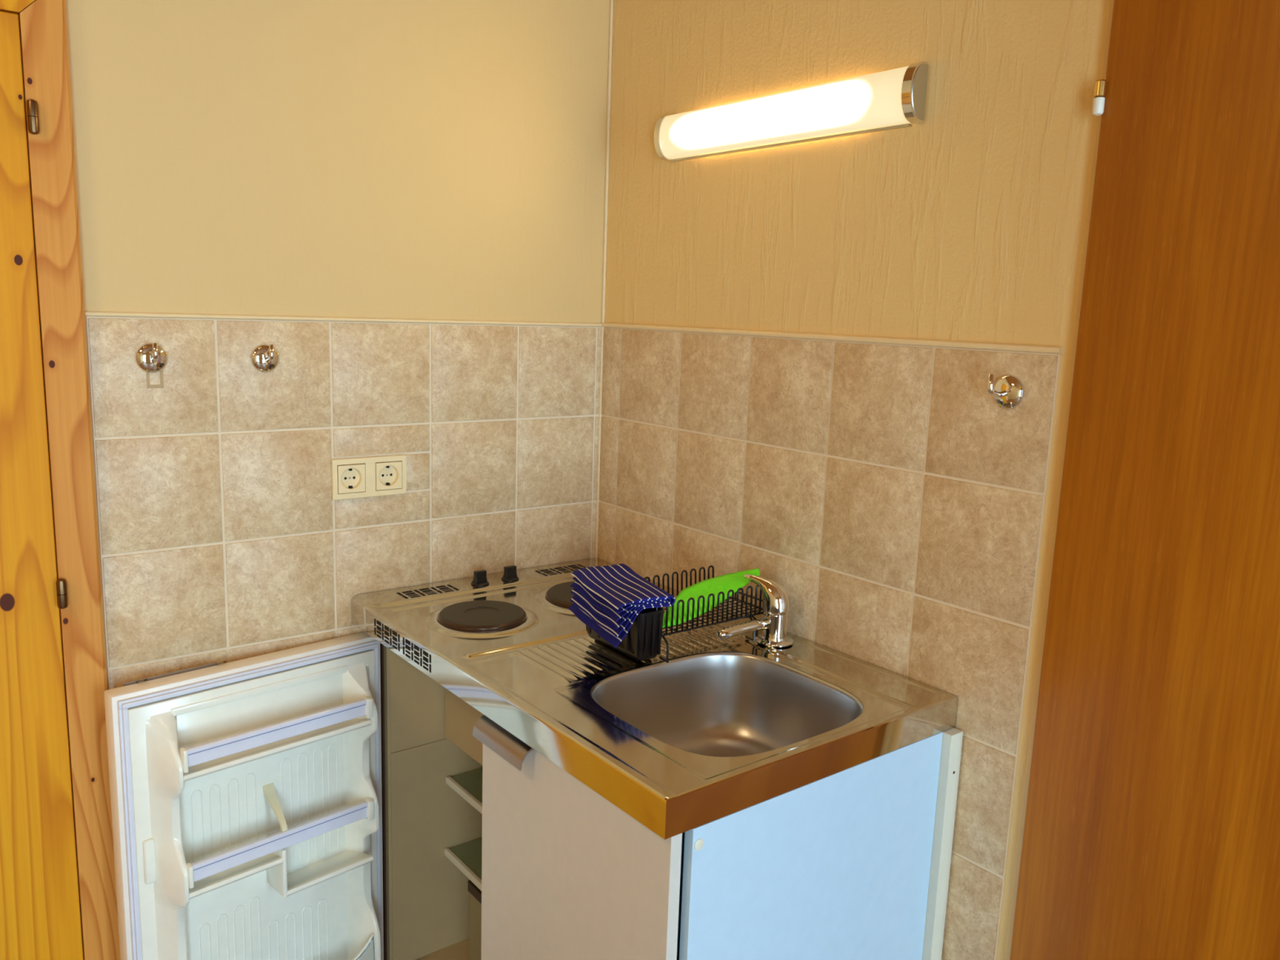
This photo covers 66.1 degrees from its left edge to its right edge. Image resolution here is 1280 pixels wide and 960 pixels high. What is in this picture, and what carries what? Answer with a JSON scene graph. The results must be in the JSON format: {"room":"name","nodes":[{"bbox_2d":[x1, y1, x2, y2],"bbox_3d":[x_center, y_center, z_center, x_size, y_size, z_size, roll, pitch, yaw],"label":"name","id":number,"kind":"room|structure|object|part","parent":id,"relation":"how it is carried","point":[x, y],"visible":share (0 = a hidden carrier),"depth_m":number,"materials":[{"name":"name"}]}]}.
{"room":"kitchen","nodes":[
{"label":"kitchen","id":0,"kind":"room"},
{"bbox_2d":[17,0,613,689],"bbox_3d":[-1.225,-0.061,1.427,3.040,2.450,0.163,-6,12,-38],"label":"wall","id":1,"kind":"structure","parent":0,"point":[406,201],"depth_m":1.80,"materials":[{"name":"paint"}]},
{"bbox_2d":[0,0,35,14],"bbox_3d":[-1.290,-0.675,1.141,1.085,0.060,0.024,-6,12,-38],"label":"trim","id":2,"kind":"structure","parent":1,"relation":"attached to","point":[15,6],"depth_m":1.43,"materials":[{"name":"brown wood"}]},
{"bbox_2d":[0,11,83,959],"bbox_3d":[-1.302,0.260,1.321,0.940,1.839,0.059,-6,12,-38],"label":"door","id":3,"kind":"structure","parent":1,"relation":"in","point":[40,917],"depth_m":1.56,"materials":[{"name":"brown wood"}]},
{"bbox_2d":[18,0,120,959],"bbox_3d":[-0.917,0.195,1.611,0.060,1.905,0.024,-6,12,-38],"label":"trim","id":4,"kind":"structure","parent":1,"relation":"attached to","point":[43,36],"depth_m":1.56,"materials":[{"name":"brown wood"}]},
{"bbox_2d":[135,342,168,373],"bbox_3d":[-0.798,-0.200,1.614,0.050,0.051,0.034,-6,12,-38],"label":"wall hook","id":5,"kind":"object","parent":1,"relation":"attached to","point":[150,357],"visible":1,"depth_m":1.62,"materials":[{"name":"silver metal"}]},
{"bbox_2d":[250,344,279,372],"bbox_3d":[-0.651,-0.213,1.724,0.050,0.051,0.041,-6,12,-38],"label":"wall hook","id":6,"kind":"object","parent":1,"relation":"attached to","point":[264,357],"visible":1,"depth_m":1.73,"materials":[{"name":"silver metal"}]},
{"bbox_2d":[331,454,406,500],"bbox_3d":[-0.520,-0.006,1.891,0.148,0.077,0.011,-6,12,-38],"label":"double socket","id":7,"kind":"object","parent":1,"relation":"attached to","point":[351,480],"visible":1,"depth_m":1.89,"materials":[{"name":"beige plastic"}]},
{"bbox_2d":[597,0,1109,959],"bbox_3d":[1.105,0.127,0.811,0.144,2.450,3.724,-6,12,-38],"label":"wall","id":8,"kind":"structure","parent":0,"point":[802,342],"depth_m":1.60,"materials":[{"name":"paint"}]},
{"bbox_2d":[653,61,928,161],"bbox_3d":[0.229,-0.627,1.705,0.037,0.090,0.610,-6,12,-38],"label":"wall lamp","id":9,"kind":"object","parent":8,"relation":"attached to","point":[895,97],"visible":1,"depth_m":1.64,"materials":[{"name":"beige plastic"}]},
{"bbox_3d":[0.238,-0.586,1.722,0.009,0.003,0.570,-6,12,-38],"label":"plate","id":10,"kind":"part","parent":9,"relation":"part of","materials":[{"name":"grey plastic"}]},
{"bbox_2d":[987,373,1024,409],"bbox_3d":[0.509,-0.125,1.396,0.051,0.051,0.050,-6,12,-38],"label":"wall hook","id":11,"kind":"object","parent":8,"relation":"attached to","point":[1007,392],"visible":1,"depth_m":1.40,"materials":[{"name":"silver metal"}]},
{"bbox_2d":[1005,0,1114,959],"bbox_3d":[0.862,0.275,1.078,0.066,2.050,0.871,-6,12,-38],"label":"trim","id":12,"kind":"structure","parent":8,"relation":"attached to","point":[1111,2],"depth_m":1.36,"materials":[{"name":"paint"}]},
{"bbox_2d":[1009,0,1279,959],"bbox_3d":[0.826,0.288,1.070,0.054,2.005,0.831,-6,12,-38],"label":"door","id":13,"kind":"structure","parent":8,"relation":"in","point":[1152,828],"depth_m":1.23,"materials":[{"name":"brown wood"}]},
{"bbox_3d":[-0.128,1.483,0.205,3.040,0.100,3.880,-6,12,-38],"label":"floor","id":14,"kind":"structure","parent":0,"visible":0},
{"bbox_2d":[103,631,483,959],"bbox_3d":[-0.386,0.707,1.835,0.998,0.796,0.472,-6,12,-38],"label":"refrigerator","id":15,"kind":"object","parent":14,"relation":"on","point":[322,800],"visible":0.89,"depth_m":1.81,"materials":[{"name":"white plastic"}]},
{"bbox_3d":[-0.800,0.332,1.679,0.004,0.007,0.152,12,14,44],"label":"fixing rail","id":16,"kind":"part","parent":15,"relation":"part of","materials":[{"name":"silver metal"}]},
{"bbox_3d":[-0.622,0.436,1.707,0.011,0.032,0.322,12,14,44],"label":"rail","id":17,"kind":"part","parent":15,"relation":"part of","materials":[{"name":"white plastic"}]},
{"bbox_3d":[-0.629,0.637,1.742,0.011,0.033,0.322,12,14,44],"label":"rail","id":18,"kind":"part","parent":15,"relation":"part of","materials":[{"name":"white plastic"}]},
{"bbox_2d":[448,837,481,879],"bbox_3d":[-0.158,0.802,2.030,0.325,0.004,0.396,-6,12,-38],"label":"shelf","id":19,"kind":"object","parent":15,"relation":"attached to","point":[465,853],"depth_m":2.06,"materials":[{"name":"green glass"}]},
{"bbox_2d":[451,768,482,803],"bbox_3d":[-0.151,0.642,2.003,0.322,0.004,0.396,-6,12,-38],"label":"shelf","id":20,"kind":"object","parent":15,"relation":"attached to","point":[467,783],"depth_m":2.03,"materials":[{"name":"green glass"}]},
{"bbox_3d":[-0.257,0.865,1.919,0.009,0.024,0.316,-6,12,-38],"label":"drawer pull","id":21,"kind":"part","parent":15,"relation":"part of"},
{"bbox_3d":[-0.190,0.940,1.991,0.175,0.187,0.321,-6,12,-38],"label":"crisper drawer","id":22,"kind":"part","parent":15,"relation":"part of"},
{"bbox_2d":[472,714,963,959],"bbox_3d":[0.098,0.779,1.597,0.589,0.829,0.500,-6,12,-38],"label":"base cabinet","id":23,"kind":"object","parent":14,"relation":"on","point":[853,863],"visible":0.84,"depth_m":1.39,"materials":[{"name":"white laminate"}]},
{"bbox_3d":[-0.206,0.393,1.480,0.026,0.030,0.143,-6,12,-38],"label":"handle","id":24,"kind":"part","parent":23,"relation":"part of","materials":[{"name":"silver metal"}]},
{"bbox_3d":[-0.111,0.764,1.440,0.018,0.756,0.466,-6,12,-38],"label":"door","id":25,"kind":"part","parent":23,"relation":"part of","materials":[{"name":"plastic"}]},
{"bbox_2d":[351,557,957,839],"bbox_3d":[-0.036,0.344,1.724,0.584,0.193,0.962,-6,12,-38],"label":"countertop","id":26,"kind":"structure","parent":23,"relation":"on","point":[717,730],"depth_m":1.60,"materials":[{"name":"silver metal"}]},
{"bbox_2d":[373,617,399,651],"bbox_3d":[-0.459,0.280,1.786,0.003,0.031,0.110,-6,12,-38],"label":"vent","id":27,"kind":"object","parent":26,"relation":"attached to","point":[386,630],"depth_m":1.78,"materials":[{"name":"silver metal"}]},
{"bbox_2d":[402,636,431,672],"bbox_3d":[-0.383,0.300,1.690,0.003,0.031,0.110,-6,12,-38],"label":"vent","id":28,"kind":"object","parent":26,"relation":"attached to","point":[416,651],"depth_m":1.69,"materials":[{"name":"metal"}]},
{"bbox_2d":[395,584,459,598],"bbox_3d":[-0.420,0.223,1.952,0.115,0.005,0.045,-6,12,-38],"label":"vent","id":29,"kind":"object","parent":26,"relation":"attached to","point":[433,591],"depth_m":1.95,"materials":[{"name":"metal"}]},
{"bbox_3d":[-0.328,0.211,2.017,0.037,0.006,0.037,-6,12,-38],"label":"knob","id":30,"kind":"part","parent":26,"relation":"part of","materials":[{"name":"black plastic"}]},
{"bbox_3d":[-0.272,0.205,2.060,0.037,0.006,0.037,-6,12,-38],"label":"knob","id":31,"kind":"part","parent":26,"relation":"part of","materials":[{"name":"black plastic"}]},
{"bbox_2d":[534,564,586,575],"bbox_3d":[-0.169,0.198,2.146,0.115,0.005,0.045,-6,12,-38],"label":"vent","id":32,"kind":"object","parent":26,"relation":"attached to","point":[565,569],"depth_m":2.14,"materials":[{"name":"metal"}]},
{"bbox_2d":[585,565,763,662],"bbox_3d":[0.070,0.230,1.728,0.300,0.100,0.178,-6,12,-38],"label":"dish rack","id":33,"kind":"object","parent":26,"relation":"on","point":[642,641],"visible":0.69,"depth_m":1.64,"materials":[{"name":"black metal"}]},
{"bbox_2d":[568,563,675,647],"bbox_3d":[-0.034,0.205,1.656,0.121,0.074,0.223,-3,11,-26],"label":"towel","id":34,"kind":"object","parent":33,"relation":"hanging from","point":[608,600],"visible":1,"depth_m":1.62,"materials":[{"name":"blue fabric"}]},
{"bbox_2d":[662,568,759,627],"bbox_3d":[0.117,0.202,1.722,0.052,0.062,0.248,11,13,42],"label":"plate","id":35,"kind":"object","parent":33,"relation":"in","point":[724,583],"visible":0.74,"depth_m":1.72,"materials":[{"name":"green plastic"}]},
{"bbox_3d":[0.184,0.215,1.817,0.004,0.018,0.154,-6,12,-38],"label":"rail","id":36,"kind":"part","parent":33,"relation":"part of","materials":[{"name":"black metal"}]},
{"bbox_2d":[715,573,793,647],"bbox_3d":[0.194,0.229,1.720,0.160,0.113,0.081,-2,11,-21],"label":"tap","id":37,"kind":"object","parent":26,"relation":"on","point":[775,602],"visible":1,"depth_m":1.71,"materials":[{"name":"silver metal"}]},
{"bbox_3d":[0.180,0.257,1.697,0.116,0.024,0.019,-4,12,-33],"label":"spout","id":38,"kind":"part","parent":37,"relation":"part of","materials":[{"name":"silver metal"}]},
{"bbox_3d":[0.227,0.200,1.739,0.084,0.059,0.047,11,13,43],"label":"lever","id":39,"kind":"part","parent":37,"relation":"part of","materials":[{"name":"silver metal"}]},
{"bbox_3d":[0.238,0.279,1.740,0.068,0.010,0.068,-6,12,-38],"label":"plate","id":40,"kind":"part","parent":37,"relation":"part of","materials":[{"name":"silver metal"}]},
{"bbox_3d":[0.246,0.813,1.429,0.506,0.829,0.016,-6,12,-38],"label":"panel","id":41,"kind":"part","parent":23,"relation":"part of","materials":[{"name":"white plastic"}]}
]}

